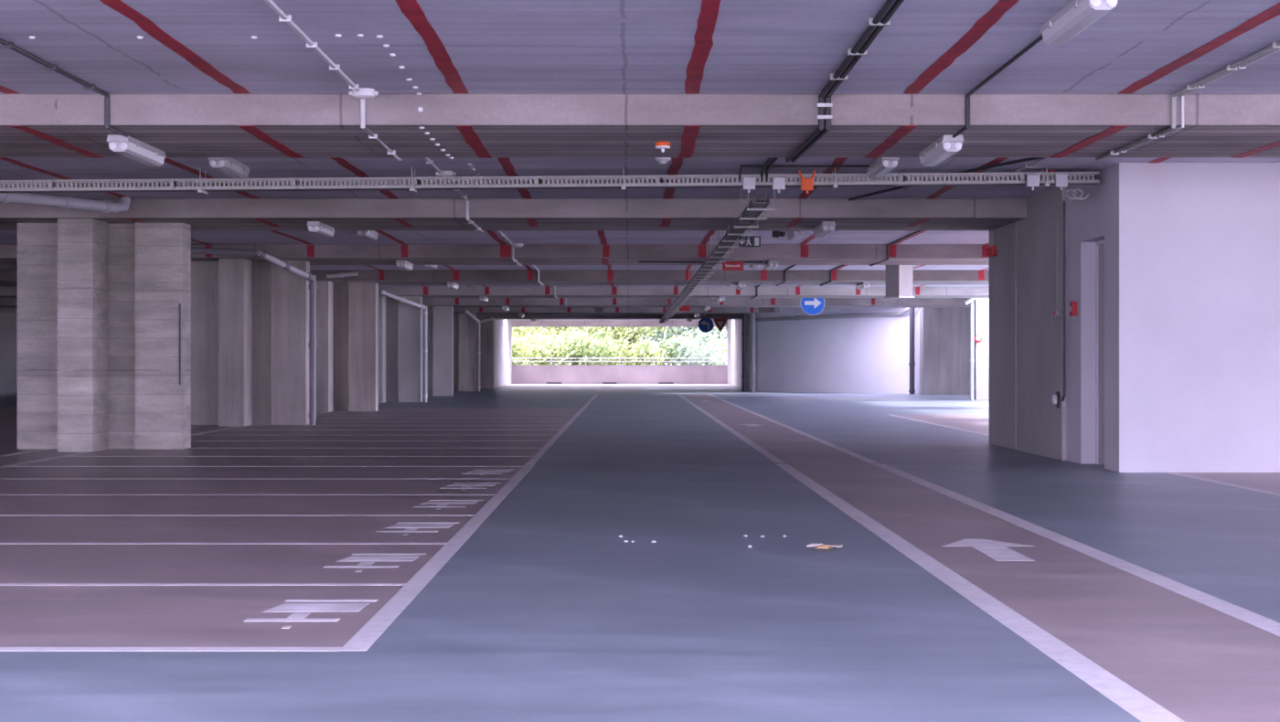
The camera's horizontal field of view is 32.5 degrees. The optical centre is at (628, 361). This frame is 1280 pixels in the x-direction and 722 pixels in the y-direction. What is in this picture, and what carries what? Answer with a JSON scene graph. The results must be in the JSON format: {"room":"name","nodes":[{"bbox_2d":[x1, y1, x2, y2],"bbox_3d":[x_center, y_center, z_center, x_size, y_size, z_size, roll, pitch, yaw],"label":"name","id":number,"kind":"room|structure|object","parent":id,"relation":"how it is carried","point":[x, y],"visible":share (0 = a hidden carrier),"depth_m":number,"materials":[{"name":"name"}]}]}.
{"room":"parking garage","nodes":[
{"label":"parking garage","id":0,"kind":"room"},
{"bbox_2d":[0,314,0,390],"bbox_3d":[-21.625,-0.390,44.500,0.250,2.780,79.000,0,0,0],"label":"wall","id":1,"kind":"structure","parent":0,"point":[0,314],"depth_m":75.06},
{"bbox_2d":[493,320,511,387],"bbox_3d":[-5.260,-0.390,89.700,0.280,2.780,12.600,0,0,0],"label":"wall","id":2,"kind":"structure","parent":0,"point":[502,328],"depth_m":88.73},
{"bbox_2d":[512,364,727,383],"bbox_3d":[-0.250,0.740,96.130,9.900,1.120,0.340,0,0,0],"label":"wall","id":3,"kind":"structure","parent":0,"point":[521,374],"depth_m":96.01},
{"bbox_2d":[512,357,726,364],"bbox_3d":[-0.410,0.024,96.120,9.380,0.332,0.042,0,0,0],"label":"railing","id":4,"kind":"object","parent":3,"relation":"on","point":[517,358],"visible":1,"depth_m":96.12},
{"bbox_2d":[0,387,1279,721],"bbox_3d":[-2.250,1.149,42.750,38.500,0.301,82.500,0,0,0],"label":"floor","id":5,"kind":"structure","parent":0,"point":[462,557],"depth_m":10.55,"materials":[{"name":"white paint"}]},
{"bbox_2d":[0,313,17,391],"bbox_3d":[-20.175,-0.284,72.300,0.850,2.568,0.800,0,0,0],"label":"concrete pillar","id":6,"kind":"structure","parent":5,"relation":"on","point":[8,321],"depth_m":71.91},
{"bbox_2d":[17,218,191,452],"bbox_3d":[-6.000,-0.284,24.725,1.900,2.568,1.250,0,0,0],"label":"concrete pillar","id":7,"kind":"structure","parent":5,"relation":"on","point":[98,301],"depth_m":24.85,"materials":[{"name":"concrete"}]},
{"bbox_2d":[179,303,181,384],"bbox_3d":[-5.085,-0.192,24.837,0.020,0.922,0.020,0,0,23],"label":"conduit","id":8,"kind":"object","parent":7,"relation":"attached to","point":[179,304],"visible":1,"depth_m":24.83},
{"bbox_2d":[191,258,309,426],"bbox_3d":[-6.000,-0.284,34.175,1.900,2.568,1.250,0,0,0],"label":"concrete pillar","id":9,"kind":"structure","parent":5,"relation":"on","point":[250,320],"depth_m":34.30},
{"bbox_2d":[191,247,316,425],"bbox_3d":[-5.921,-0.372,33.418,2.546,2.745,0.734,0,0,-23],"label":"drain pipe","id":10,"kind":"object","parent":5,"relation":"on","point":[261,253],"visible":0.96,"depth_m":34.13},
{"bbox_2d":[315,281,378,412],"bbox_3d":[-6.000,-0.284,43.625,1.900,2.568,1.250,0,0,0],"label":"concrete pillar","id":11,"kind":"structure","parent":5,"relation":"on","point":[346,314],"depth_m":43.75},
{"bbox_2d":[378,295,422,403],"bbox_3d":[-6.000,-0.284,53.075,1.900,2.568,1.250,0,0,0],"label":"concrete pillar","id":12,"kind":"structure","parent":5,"relation":"on","point":[400,324],"depth_m":53.20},
{"bbox_2d":[379,289,427,402],"bbox_3d":[-6.092,-0.372,52.340,2.821,2.745,0.673,0,0,-21],"label":"drain pipe","id":13,"kind":"object","parent":5,"relation":"on","point":[382,293],"visible":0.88,"depth_m":53.03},
{"bbox_2d":[422,306,453,395],"bbox_3d":[-6.000,-0.284,62.525,1.900,2.568,1.250,0,0,0],"label":"concrete pillar","id":14,"kind":"structure","parent":5,"relation":"on","point":[440,319],"depth_m":62.66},
{"bbox_2d":[453,313,476,391],"bbox_3d":[-6.000,-0.284,71.975,1.900,2.568,1.250,0,0,0],"label":"concrete pillar","id":15,"kind":"structure","parent":5,"relation":"on","point":[464,326],"depth_m":72.10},
{"bbox_2d":[463,309,494,391],"bbox_3d":[-5.015,-0.346,71.608,0.491,2.692,1.327,0,0,42],"label":"drain pipe","id":16,"kind":"object","parent":5,"relation":"on","point":[465,311],"visible":1,"depth_m":71.92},
{"bbox_2d":[476,319,493,387],"bbox_3d":[-6.000,-0.284,81.425,1.900,2.568,1.250,0,0,0],"label":"concrete pillar","id":17,"kind":"structure","parent":5,"relation":"on","point":[486,329],"depth_m":81.56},
{"bbox_2d":[741,313,747,391],"bbox_3d":[3.795,-0.365,72.000,0.218,2.730,0.218,0,0,0],"label":"downpipe","id":18,"kind":"object","parent":5,"relation":"on","point":[744,376],"visible":0.95,"depth_m":71.92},
{"bbox_2d":[750,313,756,391],"bbox_3d":[4.080,-0.365,72.000,0.170,2.730,0.170,0,0,0],"label":"downpipe","id":19,"kind":"object","parent":5,"relation":"on","point":[752,369],"visible":0.93,"depth_m":71.94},
{"bbox_2d":[908,307,915,394],"bbox_3d":[8.486,-0.365,65.800,0.182,2.730,0.182,0,0,0],"label":"downpipe","id":20,"kind":"object","parent":5,"relation":"on","point":[912,364],"visible":0.88,"depth_m":65.74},
{"bbox_2d":[919,307,970,394],"bbox_3d":[9.500,-0.389,65.250,1.600,2.778,0.700,0,0,0],"label":"concrete pillar","id":21,"kind":"structure","parent":5,"relation":"on","point":[944,332],"depth_m":64.90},
{"bbox_2d":[969,300,974,400],"bbox_3d":[8.797,-0.365,56.300,0.121,2.730,0.121,0,0,0],"label":"downpipe","id":22,"kind":"object","parent":5,"relation":"on","point":[971,360],"visible":0.83,"depth_m":56.26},
{"bbox_2d":[964,298,984,305],"bbox_3d":[9.030,-1.596,56.200,0.876,0.326,0.099,0,0,0],"label":"pipe","id":23,"kind":"object","parent":22,"relation":"attached to","point":[970,300],"visible":0.5,"depth_m":56.16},
{"bbox_2d":[0,0,1279,287],"bbox_3d":[-2.250,-1.928,49.100,38.500,0.303,94.200,0,0,0],"label":"ceiling","id":24,"kind":"structure","parent":0,"point":[186,47],"depth_m":13.16,"materials":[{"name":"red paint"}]},
{"bbox_2d":[0,38,127,137],"bbox_3d":[-3.470,-1.663,8.775,0.062,0.236,12.750,0,0,0],"label":"conduit","id":25,"kind":"object","parent":24,"relation":"attached to","point":[5,44],"visible":1,"depth_m":13.68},
{"bbox_2d":[0,192,130,213],"bbox_3d":[-6.338,-1.688,22.412,0.132,0.196,3.365,0,0,33],"label":"drain pipe","id":26,"kind":"object","parent":24,"relation":"attached to","point":[63,202],"visible":0.91,"depth_m":23.02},
{"bbox_2d":[207,157,249,179],"bbox_3d":[-3.550,-1.724,19.500,0.164,0.112,1.250,0,0,0],"label":"ceiling light","id":27,"kind":"object","parent":24,"relation":"attached to","point":[228,165],"visible":0.99,"depth_m":19.28,"materials":[{"name":"white"}]},
{"bbox_2d":[326,271,357,277],"bbox_3d":[-5.598,-1.685,42.830,0.604,0.130,0.097,0,0,0],"label":"drain pipe","id":28,"kind":"object","parent":24,"relation":"attached to","point":[353,273],"visible":1,"depth_m":42.80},
{"bbox_2d":[348,87,378,98],"bbox_3d":[-1.740,-1.751,14.380,0.154,0.058,0.154,0,0,45],"label":"junction box","id":29,"kind":"object","parent":24,"relation":"attached to","point":[364,92],"visible":0.98,"depth_m":14.33,"materials":[{"name":"white plastic"}]},
{"bbox_2d":[356,230,378,240],"bbox_3d":[-3.550,-1.724,29.800,0.164,0.112,1.250,0,0,0],"label":"ceiling light","id":30,"kind":"object","parent":24,"relation":"attached to","point":[370,235],"visible":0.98,"depth_m":29.55,"materials":[{"name":"white"}]},
{"bbox_2d":[0,307,779,314],"bbox_3d":[-2.250,-1.675,72.463,37.500,0.210,2.333,0,0,0],"label":"ceiling beam","id":31,"kind":"structure","parent":24,"relation":"attached to","point":[3,310],"depth_m":71.29,"materials":[{"name":"red paint"}]},
{"bbox_2d":[264,0,566,306],"bbox_3d":[-1.770,-1.660,32.200,0.060,0.241,59.600,0,0,0],"label":"conduit","id":32,"kind":"object","parent":24,"relation":"attached to","point":[282,17],"visible":0.6,"depth_m":14.58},
{"bbox_2d":[435,170,456,176],"bbox_3d":[-1.720,-1.751,20.600,0.154,0.058,0.154,0,0,45],"label":"junction box","id":33,"kind":"object","parent":24,"relation":"attached to","point":[444,173],"visible":0.64,"depth_m":20.54,"materials":[{"name":"white plastic"}]},
{"bbox_2d":[0,298,970,307],"bbox_3d":[-2.250,-1.675,63.014,37.500,0.210,2.333,0,0,0],"label":"ceiling beam","id":34,"kind":"structure","parent":24,"relation":"attached to","point":[4,302],"depth_m":61.85,"materials":[{"name":"red paint"}]},
{"bbox_2d":[679,306,690,311],"bbox_3d":[1.582,-1.492,62.260,0.311,0.156,0.020,0,0,0],"label":"hanging sign","id":35,"kind":"object","parent":34,"relation":"hanging from","point":[683,308],"visible":1,"depth_m":62.24,"materials":[{"name":"red plastic"}]},
{"bbox_2d":[0,245,988,265],"bbox_3d":[-2.250,-1.673,34.663,37.500,0.213,2.333,0,0,0],"label":"ceiling beam","id":36,"kind":"structure","parent":24,"relation":"attached to","point":[314,254],"depth_m":33.50,"materials":[{"name":"red paint"}]},
{"bbox_2d":[395,260,413,270],"bbox_3d":[-3.550,-1.514,34.750,0.164,0.112,1.250,0,0,0],"label":"ceiling light","id":37,"kind":"object","parent":36,"relation":"attached to","point":[405,265],"visible":1,"depth_m":34.27,"materials":[{"name":"white"}]},
{"bbox_2d":[638,261,762,262],"bbox_3d":[1.125,-1.558,34.500,1.950,0.024,0.024,0,0,0],"label":"conduit","id":38,"kind":"object","parent":36,"relation":"attached to","point":[638,261],"visible":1,"depth_m":34.49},
{"bbox_2d":[722,259,743,270],"bbox_3d":[1.610,-1.489,34.059,0.326,0.163,0.023,0,0,0],"label":"hanging sign","id":39,"kind":"object","parent":36,"relation":"hanging from","point":[727,265],"visible":0.92,"depth_m":34.05,"materials":[{"name":"red plastic"}]},
{"bbox_2d":[764,260,778,270],"bbox_3d":[2.250,-1.514,34.750,0.164,0.112,1.250,0,0,0],"label":"ceiling light","id":40,"kind":"object","parent":36,"relation":"attached to","point":[770,265],"visible":1,"depth_m":34.16,"materials":[{"name":"white"}]},
{"bbox_2d":[0,270,988,285],"bbox_3d":[-2.250,-1.673,44.114,37.500,0.213,2.333,0,0,0],"label":"ceiling beam","id":41,"kind":"structure","parent":24,"relation":"attached to","point":[6,277],"depth_m":42.95,"materials":[{"name":"red paint"}]},
{"bbox_2d":[446,282,458,289],"bbox_3d":[-3.550,-1.514,44.200,0.164,0.112,1.250,0,0,0],"label":"ceiling light","id":42,"kind":"object","parent":41,"relation":"attached to","point":[453,285],"visible":1,"depth_m":43.61,"materials":[{"name":"white"}]},
{"bbox_2d":[736,282,746,289],"bbox_3d":[2.250,-1.514,44.200,0.164,0.112,1.250,0,0,0],"label":"ceiling light","id":43,"kind":"object","parent":41,"relation":"attached to","point":[740,285],"visible":1,"depth_m":43.61,"materials":[{"name":"white"}]},
{"bbox_2d":[856,282,870,289],"bbox_3d":[4.720,-1.514,44.250,0.164,0.112,1.250,0,0,0],"label":"ceiling light","id":44,"kind":"object","parent":41,"relation":"attached to","point":[863,285],"visible":1,"depth_m":43.73,"materials":[{"name":"white"}]},
{"bbox_2d":[0,286,988,298],"bbox_3d":[-2.250,-1.675,53.563,37.500,0.210,2.333,0,0,0],"label":"ceiling beam","id":45,"kind":"structure","parent":24,"relation":"attached to","point":[5,292],"depth_m":52.40,"materials":[{"name":"red paint"}]},
{"bbox_2d":[479,296,488,301],"bbox_3d":[-3.550,-1.514,53.650,0.164,0.112,1.250,0,0,0],"label":"ceiling light","id":46,"kind":"object","parent":45,"relation":"attached to","point":[481,298],"visible":1,"depth_m":53.07,"materials":[{"name":"white"}]},
{"bbox_2d":[0,198,1026,230],"bbox_3d":[-2.250,-1.673,25.215,37.500,0.213,2.330,0,0,0],"label":"ceiling beam","id":47,"kind":"structure","parent":24,"relation":"attached to","point":[201,214],"depth_m":24.05,"materials":[{"name":"red paint"}]},
{"bbox_2d":[306,221,334,237],"bbox_3d":[-3.550,-1.514,25.300,0.164,0.112,1.250,0,0,0],"label":"ceiling light","id":48,"kind":"object","parent":47,"relation":"attached to","point":[318,228],"visible":1,"depth_m":24.90,"materials":[{"name":"white"}]},
{"bbox_2d":[812,221,835,237],"bbox_3d":[2.250,-1.514,25.300,0.164,0.112,1.250,0,0,0],"label":"ceiling light","id":49,"kind":"object","parent":47,"relation":"attached to","point":[825,228],"visible":1,"depth_m":24.77,"materials":[{"name":"white"}]},
{"bbox_2d":[0,168,1099,194],"bbox_3d":[-1.630,-1.659,20.335,11.940,0.242,0.290,0,0,0],"label":"cable tray","id":50,"kind":"object","parent":24,"relation":"hanging from","point":[411,184],"visible":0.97,"depth_m":20.23,"materials":[{"name":"metal"}]},
{"bbox_2d":[742,177,755,192],"bbox_3d":[1.104,-1.620,20.196,0.112,0.142,0.068,0,0,0],"label":"junction box","id":51,"kind":"object","parent":50,"relation":"attached to","point":[748,183],"visible":1,"depth_m":20.16,"materials":[{"name":"grey plastic"}]},
{"bbox_2d":[772,177,785,192],"bbox_3d":[1.378,-1.620,20.196,0.112,0.142,0.068,0,0,0],"label":"junction box","id":52,"kind":"object","parent":50,"relation":"attached to","point":[778,183],"visible":1,"depth_m":20.16,"materials":[{"name":"grey plastic"}]},
{"bbox_2d":[798,170,816,193],"bbox_3d":[1.639,-1.649,20.196,0.168,0.216,0.068,0,0,0],"label":"junction box","id":53,"kind":"object","parent":50,"relation":"attached to","point":[806,184],"visible":1,"depth_m":20.17,"materials":[{"name":"orange plastic"}]},
{"bbox_2d":[1025,174,1039,190],"bbox_3d":[3.717,-1.646,20.196,0.112,0.142,0.068,0,0,0],"label":"junction box","id":54,"kind":"object","parent":50,"relation":"attached to","point":[1032,181],"visible":1,"depth_m":20.16,"materials":[{"name":"grey plastic"}]},
{"bbox_2d":[1054,174,1067,190],"bbox_3d":[3.979,-1.646,20.196,0.112,0.142,0.068,0,0,0],"label":"junction box","id":55,"kind":"object","parent":50,"relation":"attached to","point":[1061,181],"visible":1,"depth_m":20.16,"materials":[{"name":"grey plastic"}]},
{"bbox_2d":[1065,189,1088,200],"bbox_3d":[4.154,-1.545,20.330,0.225,0.102,0.015,0,0,0],"label":"coiled cable","id":56,"kind":"object","parent":50,"relation":"hanging from","point":[1073,190],"visible":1,"depth_m":20.32,"materials":[{"name":"grey plastic"}]},
{"bbox_2d":[476,314,741,319],"bbox_3d":[-2.250,-1.675,81.915,37.500,0.210,2.330,0,0,0],"label":"ceiling beam","id":57,"kind":"structure","parent":24,"relation":"attached to","point":[478,316],"depth_m":80.75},
{"bbox_2d":[511,320,727,327],"bbox_3d":[-0.400,-1.640,95.900,10.000,0.280,0.600,0,0,0],"label":"ceiling beam","id":58,"kind":"structure","parent":24,"relation":"attached to","point":[514,323],"depth_m":95.61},
{"bbox_2d":[0,94,1279,158],"bbox_3d":[-2.250,-1.673,15.765,37.500,0.213,2.330,0,0,0],"label":"ceiling beam","id":59,"kind":"structure","parent":24,"relation":"attached to","point":[31,125],"depth_m":14.60,"materials":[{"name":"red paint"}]},
{"bbox_2d":[106,135,166,166],"bbox_3d":[-3.550,-1.514,15.850,0.164,0.112,1.250,0,0,0],"label":"ceiling light","id":60,"kind":"object","parent":59,"relation":"attached to","point":[130,147],"visible":1,"depth_m":15.59,"materials":[{"name":"white"}]},
{"bbox_2d":[655,141,670,152],"bbox_3d":[0.243,-1.534,15.750,0.111,0.073,0.111,0,0,0],"label":"beacon","id":61,"kind":"object","parent":59,"relation":"attached to","point":[662,145],"visible":1,"depth_m":15.71,"materials":[{"name":"orange plastic"}]},
{"bbox_2d":[918,135,963,166],"bbox_3d":[2.250,-1.514,15.850,0.164,0.112,1.250,0,0,0],"label":"ceiling light","id":62,"kind":"object","parent":59,"relation":"attached to","point":[944,147],"visible":1,"depth_m":15.51,"materials":[{"name":"white"}]},
{"bbox_2d":[654,157,671,164],"bbox_3d":[0.293,-1.740,19.000,0.136,0.080,0.136,0,0,0],"label":"smoke detector","id":63,"kind":"object","parent":24,"relation":"attached to","point":[662,160],"visible":0.76,"depth_m":18.96,"materials":[{"name":"white plastic"}]},
{"bbox_2d":[697,317,714,332],"bbox_3d":[2.800,-1.406,80.019,0.570,0.748,0.053,0,0,0],"label":"traffic sign","id":64,"kind":"object","parent":24,"relation":"hanging from","point":[705,325],"visible":0.97,"depth_m":80.00,"materials":[{"name":"blue metal"}]},
{"bbox_2d":[658,188,776,323],"bbox_3d":[1.280,-1.619,53.250,0.280,0.323,65.500,0,0,0],"label":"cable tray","id":65,"kind":"object","parent":24,"relation":"hanging from","point":[754,208],"visible":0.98,"depth_m":28.40,"materials":[{"name":"metal"}]},
{"bbox_2d":[713,319,727,331],"bbox_3d":[3.333,-1.409,80.021,0.580,0.741,0.048,0,0,0],"label":"yield sign","id":66,"kind":"object","parent":24,"relation":"hanging from","point":[720,323],"visible":0.81,"depth_m":80.00,"materials":[{"name":"red metal"}]},
{"bbox_2d":[738,234,760,246],"bbox_3d":[1.647,-1.669,30.014,0.306,0.221,0.033,0,0,0],"label":"exit sign","id":67,"kind":"object","parent":24,"relation":"hanging from","point":[750,241],"visible":0.78,"depth_m":30.00,"materials":[{"name":"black plastic"}]},
{"bbox_2d":[750,265,795,298],"bbox_3d":[3.050,-1.661,47.000,0.040,0.238,18.000,0,0,0],"label":"conduit","id":68,"kind":"object","parent":24,"relation":"attached to","point":[784,271],"visible":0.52,"depth_m":42.94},
{"bbox_2d":[771,230,786,237],"bbox_3d":[1.919,-1.676,27.977,0.183,0.208,0.205,0,0,0],"label":"security camera","id":69,"kind":"object","parent":24,"relation":"attached to","point":[775,233],"visible":0.95,"depth_m":27.91,"materials":[{"name":"grey plastic"}]},
{"bbox_2d":[786,230,803,240],"bbox_3d":[2.250,-1.724,29.800,0.164,0.112,1.250,0,0,0],"label":"ceiling light","id":70,"kind":"object","parent":24,"relation":"attached to","point":[791,235],"visible":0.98,"depth_m":29.45,"materials":[{"name":"white"}]},
{"bbox_2d":[738,164,869,179],"bbox_3d":[1.605,-1.731,20.096,1.190,0.102,0.412,0,0,0],"label":"conduit","id":71,"kind":"object","parent":24,"relation":"attached to","point":[741,165],"visible":0.9,"depth_m":19.89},
{"bbox_2d":[800,298,824,315],"bbox_3d":[4.715,-1.490,56.319,0.630,0.630,0.053,0,0,0],"label":"traffic sign","id":72,"kind":"object","parent":24,"relation":"hanging from","point":[812,306],"visible":0.65,"depth_m":56.30,"materials":[{"name":"blue plastic"}]},
{"bbox_2d":[759,0,904,181],"bbox_3d":[1.280,-1.657,11.346,0.151,0.243,17.892,0,0,0],"label":"cable bundle","id":73,"kind":"object","parent":24,"relation":"attached to","point":[824,105],"visible":0.86,"depth_m":13.58,"materials":[{"name":"grey metal"}]},
{"bbox_2d":[819,230,922,286],"bbox_3d":[3.950,-1.661,37.000,0.034,0.234,18.000,0,0,0],"label":"conduit","id":74,"kind":"object","parent":24,"relation":"attached to","point":[918,231],"visible":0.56,"depth_m":33.48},
{"bbox_2d":[866,157,898,179],"bbox_3d":[2.250,-1.724,19.500,0.164,0.112,1.250,0,0,0],"label":"ceiling light","id":75,"kind":"object","parent":24,"relation":"attached to","point":[880,166],"visible":0.99,"depth_m":19.19,"materials":[{"name":"white"}]},
{"bbox_2d":[884,265,914,298],"bbox_3d":[4.802,-1.451,39.000,0.380,0.659,0.380,0,0,-38],"label":"box","id":76,"kind":"object","parent":24,"relation":"hanging from","point":[899,278],"visible":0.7,"depth_m":38.88,"materials":[{"name":"grey metal"}]},
{"bbox_2d":[848,157,1046,201],"bbox_3d":[3.141,-1.760,20.633,0.171,0.028,6.700,0,0,-14],"label":"conduit","id":77,"kind":"object","parent":24,"relation":"attached to","point":[1029,158],"visible":0.45,"depth_m":20.12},
{"bbox_2d":[952,34,1043,138],"bbox_3d":[2.250,-1.661,13.420,0.031,0.232,3.560,0,0,0],"label":"conduit","id":78,"kind":"object","parent":24,"relation":"attached to","point":[1037,40],"visible":0.84,"depth_m":13.84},
{"bbox_2d":[1039,0,1117,44],"bbox_3d":[2.250,-1.724,11.000,0.164,0.112,1.250,0,0,0],"label":"ceiling light","id":79,"kind":"object","parent":24,"relation":"attached to","point":[1076,16],"visible":1,"depth_m":10.91,"materials":[{"name":"white"}]},
{"bbox_2d":[1014,41,1279,177],"bbox_3d":[3.603,-1.658,11.345,0.097,0.242,17.891,0,0,0],"label":"conduit","id":80,"kind":"object","parent":24,"relation":"attached to","point":[1274,45],"visible":0.7,"depth_m":14.49,"materials":[{"name":"grey metal"}]},
{"bbox_2d":[1105,48,1279,159],"bbox_3d":[3.672,-1.661,9.615,0.053,0.229,14.430,0,0,0],"label":"conduit","id":81,"kind":"object","parent":24,"relation":"attached to","point":[1242,67],"visible":0.9,"depth_m":14.35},
{"bbox_2d":[726,314,750,389],"bbox_3d":[4.450,-0.390,84.600,0.300,2.780,22.800,0,0,0],"label":"wall","id":82,"kind":"structure","parent":0,"point":[734,326],"depth_m":87.82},
{"bbox_2d":[750,307,915,394],"bbox_3d":[6.361,-0.390,69.623,0.250,2.780,7.353,0,0,-38],"label":"wall","id":83,"kind":"structure","parent":0,"point":[858,355],"depth_m":69.30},
{"bbox_2d":[756,307,917,321],"bbox_3d":[6.808,-1.540,68.586,0.644,0.492,8.893,0,0,-32],"label":"pipe","id":84,"kind":"object","parent":83,"relation":"attached to","point":[888,314],"visible":0.81,"depth_m":69.04,"materials":[{"name":"grey metal"}]},
{"bbox_2d":[915,307,920,394],"bbox_3d":[8.825,-0.390,66.310,0.250,2.780,1.380,0,0,0],"label":"wall","id":85,"kind":"structure","parent":0,"point":[917,310],"depth_m":66.18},
{"bbox_2d":[973,298,988,399],"bbox_3d":[10.075,-0.390,56.800,2.250,2.780,0.400,0,0,0],"label":"wall","id":86,"kind":"structure","parent":0,"point":[980,305],"depth_m":56.60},
{"bbox_2d":[973,335,981,342],"bbox_3d":[8.994,-0.566,56.540,0.198,0.198,0.080,0,0,0],"label":"hose reel","id":87,"kind":"object","parent":86,"relation":"attached to","point":[977,338],"visible":1,"depth_m":56.52,"materials":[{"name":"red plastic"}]},
{"bbox_2d":[988,187,1066,460],"bbox_3d":[4.530,-0.390,24.350,0.340,2.780,4.500,0,0,0],"label":"wall","id":88,"kind":"structure","parent":0,"point":[1025,336],"depth_m":24.03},
{"bbox_2d":[986,245,996,256],"bbox_3d":[4.310,-1.308,26.160,0.100,0.120,0.340,0,0,0],"label":"fire alarm","id":89,"kind":"object","parent":88,"relation":"attached to","point":[991,251],"visible":1,"depth_m":26.03,"materials":[{"name":"red plastic"}]},
{"bbox_2d":[1051,391,1060,407],"bbox_3d":[4.327,0.392,22.264,0.065,0.168,0.168,0,0,0],"label":"socket","id":90,"kind":"object","parent":88,"relation":"attached to","point":[1056,399],"visible":1,"depth_m":22.21,"materials":[{"name":"white plastic"}]},
{"bbox_2d":[1053,308,1059,317],"bbox_3d":[4.337,-0.490,22.270,0.047,0.090,0.090,0,0,0],"label":"wall switch","id":91,"kind":"object","parent":88,"relation":"attached to","point":[1056,312],"visible":1,"depth_m":22.24,"materials":[{"name":"grey plastic"}]},
{"bbox_2d":[1056,205,1057,307],"bbox_3d":[4.348,-1.062,22.270,0.013,1.035,0.013,0,0,23],"label":"conduit","id":92,"kind":"object","parent":88,"relation":"attached to","point":[1057,206],"visible":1,"depth_m":22.26,"materials":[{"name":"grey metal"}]},
{"bbox_2d":[1061,200,1066,401],"bbox_3d":[4.340,-0.598,21.928,0.032,2.004,0.101,0,0,0],"label":"conduit","id":93,"kind":"object","parent":88,"relation":"attached to","point":[1063,201],"visible":1,"depth_m":21.88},
{"bbox_2d":[1066,162,1279,472],"bbox_3d":[10.695,-0.390,23.150,12.610,2.780,6.900,0,0,0],"label":"wall","id":94,"kind":"structure","parent":0,"point":[1192,250],"depth_m":19.70,"materials":[{"name":"paint"}]},
{"bbox_2d":[1069,301,1077,316],"bbox_3d":[4.378,-0.513,21.595,0.064,0.140,0.150,0,0,0],"label":"fire alarm box","id":95,"kind":"object","parent":94,"relation":"attached to","point":[1073,305],"visible":1,"depth_m":21.52,"materials":[{"name":"red plastic"}]},
{"bbox_2d":[1095,239,1104,464],"bbox_3d":[4.568,-0.080,20.840,0.144,2.160,1.040,0,0,0],"label":"door","id":96,"kind":"structure","parent":94,"relation":"in","point":[1099,245],"depth_m":21.23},
{"label":"outside","id":97,"kind":"structure","parent":0,"visible":0},
{"bbox_3d":[0.000,1.575,70.000,300.000,0.450,380.000,0,0,0],"label":"ground","id":98,"kind":"structure","parent":97,"visible":0},
{"bbox_2d":[512,327,560,361],"bbox_3d":[-5.388,-1.701,102.994,5.611,6.106,4.961,0,0,0],"label":"tree","id":99,"kind":"object","parent":98,"relation":"on","point":[524,330],"visible":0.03,"depth_m":102.02,"materials":[{"name":"green plant"}]},
{"bbox_2d":[512,330,575,364],"bbox_3d":[-4.319,-0.022,98.536,3.930,2.755,2.783,0,0,0],"label":"shrub","id":100,"kind":"object","parent":98,"relation":"on","point":[518,349],"visible":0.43,"depth_m":98.26,"materials":[{"name":"green plant"}]},
{"bbox_2d":[520,327,633,363],"bbox_3d":[-2.520,-1.820,104.591,5.820,6.345,4.334,0,0,0],"label":"tree","id":101,"kind":"object","parent":98,"relation":"on","point":[560,330],"visible":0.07,"depth_m":104.04,"materials":[{"name":"green plant"}]},
{"bbox_2d":[541,327,621,364],"bbox_3d":[-2.136,-0.115,99.010,3.670,2.961,2.939,0,0,0],"label":"shrub","id":102,"kind":"object","parent":98,"relation":"on","point":[580,345],"visible":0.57,"depth_m":98.50,"materials":[{"name":"green plant"}]},
{"bbox_2d":[571,327,668,360],"bbox_3d":[-0.146,-1.514,103.252,5.691,5.734,4.823,0,0,0],"label":"tree","id":103,"kind":"object","parent":98,"relation":"on","point":[613,330],"visible":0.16,"depth_m":102.85,"materials":[{"name":"green plant"}]},
{"bbox_2d":[590,339,664,364],"bbox_3d":[-0.181,0.194,98.690,3.589,2.390,2.861,0,0,0],"label":"shrub","id":104,"kind":"object","parent":98,"relation":"on","point":[627,353],"visible":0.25,"depth_m":98.16,"materials":[{"name":"green plant"}]},
{"bbox_2d":[631,335,700,364],"bbox_3d":[1.604,0.100,99.209,3.545,2.573,2.814,0,0,0],"label":"shrub","id":105,"kind":"object","parent":98,"relation":"on","point":[667,354],"visible":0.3,"depth_m":98.90,"materials":[{"name":"green plant"}]},
{"bbox_2d":[618,327,726,364],"bbox_3d":[2.844,-2.196,111.042,7.476,7.095,7.029,0,0,0],"label":"tree","id":106,"kind":"object","parent":98,"relation":"on","point":[620,327],"visible":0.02,"depth_m":109.86,"materials":[{"name":"green plant"}]},
{"bbox_2d":[625,327,725,363],"bbox_3d":[2.357,-1.724,103.907,5.659,6.154,4.649,0,0,0],"label":"tree","id":107,"kind":"object","parent":98,"relation":"on","point":[666,336],"visible":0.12,"depth_m":103.66,"materials":[{"name":"green plant"}]},
{"bbox_2d":[667,329,726,364],"bbox_3d":[3.583,-0.037,98.681,3.724,2.843,3.159,0,0,0],"label":"shrub","id":108,"kind":"object","parent":98,"relation":"on","point":[689,348],"visible":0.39,"depth_m":98.40,"materials":[{"name":"green plant"}]},
{"bbox_2d":[689,327,726,357],"bbox_3d":[5.481,-1.798,103.125,5.601,6.300,4.780,0,0,0],"label":"tree","id":109,"kind":"object","parent":98,"relation":"on","point":[706,336],"visible":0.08,"depth_m":101.70,"materials":[{"name":"green plant"}]},
{"bbox_2d":[709,341,726,364],"bbox_3d":[5.168,0.114,99.054,3.617,2.554,3.023,0,0,0],"label":"shrub","id":110,"kind":"object","parent":98,"relation":"on","point":[725,344],"visible":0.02,"depth_m":98.91,"materials":[{"name":"green plant"}]},
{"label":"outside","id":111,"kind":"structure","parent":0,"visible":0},
{"bbox_2d":[495,384,741,387],"bbox_3d":[1.200,1.152,90.150,13.600,0.296,12.300,0,0,0],"label":"terrace","id":112,"kind":"object","parent":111,"point":[509,385],"visible":0.14,"depth_m":87.63,"materials":[{"name":"concrete"}]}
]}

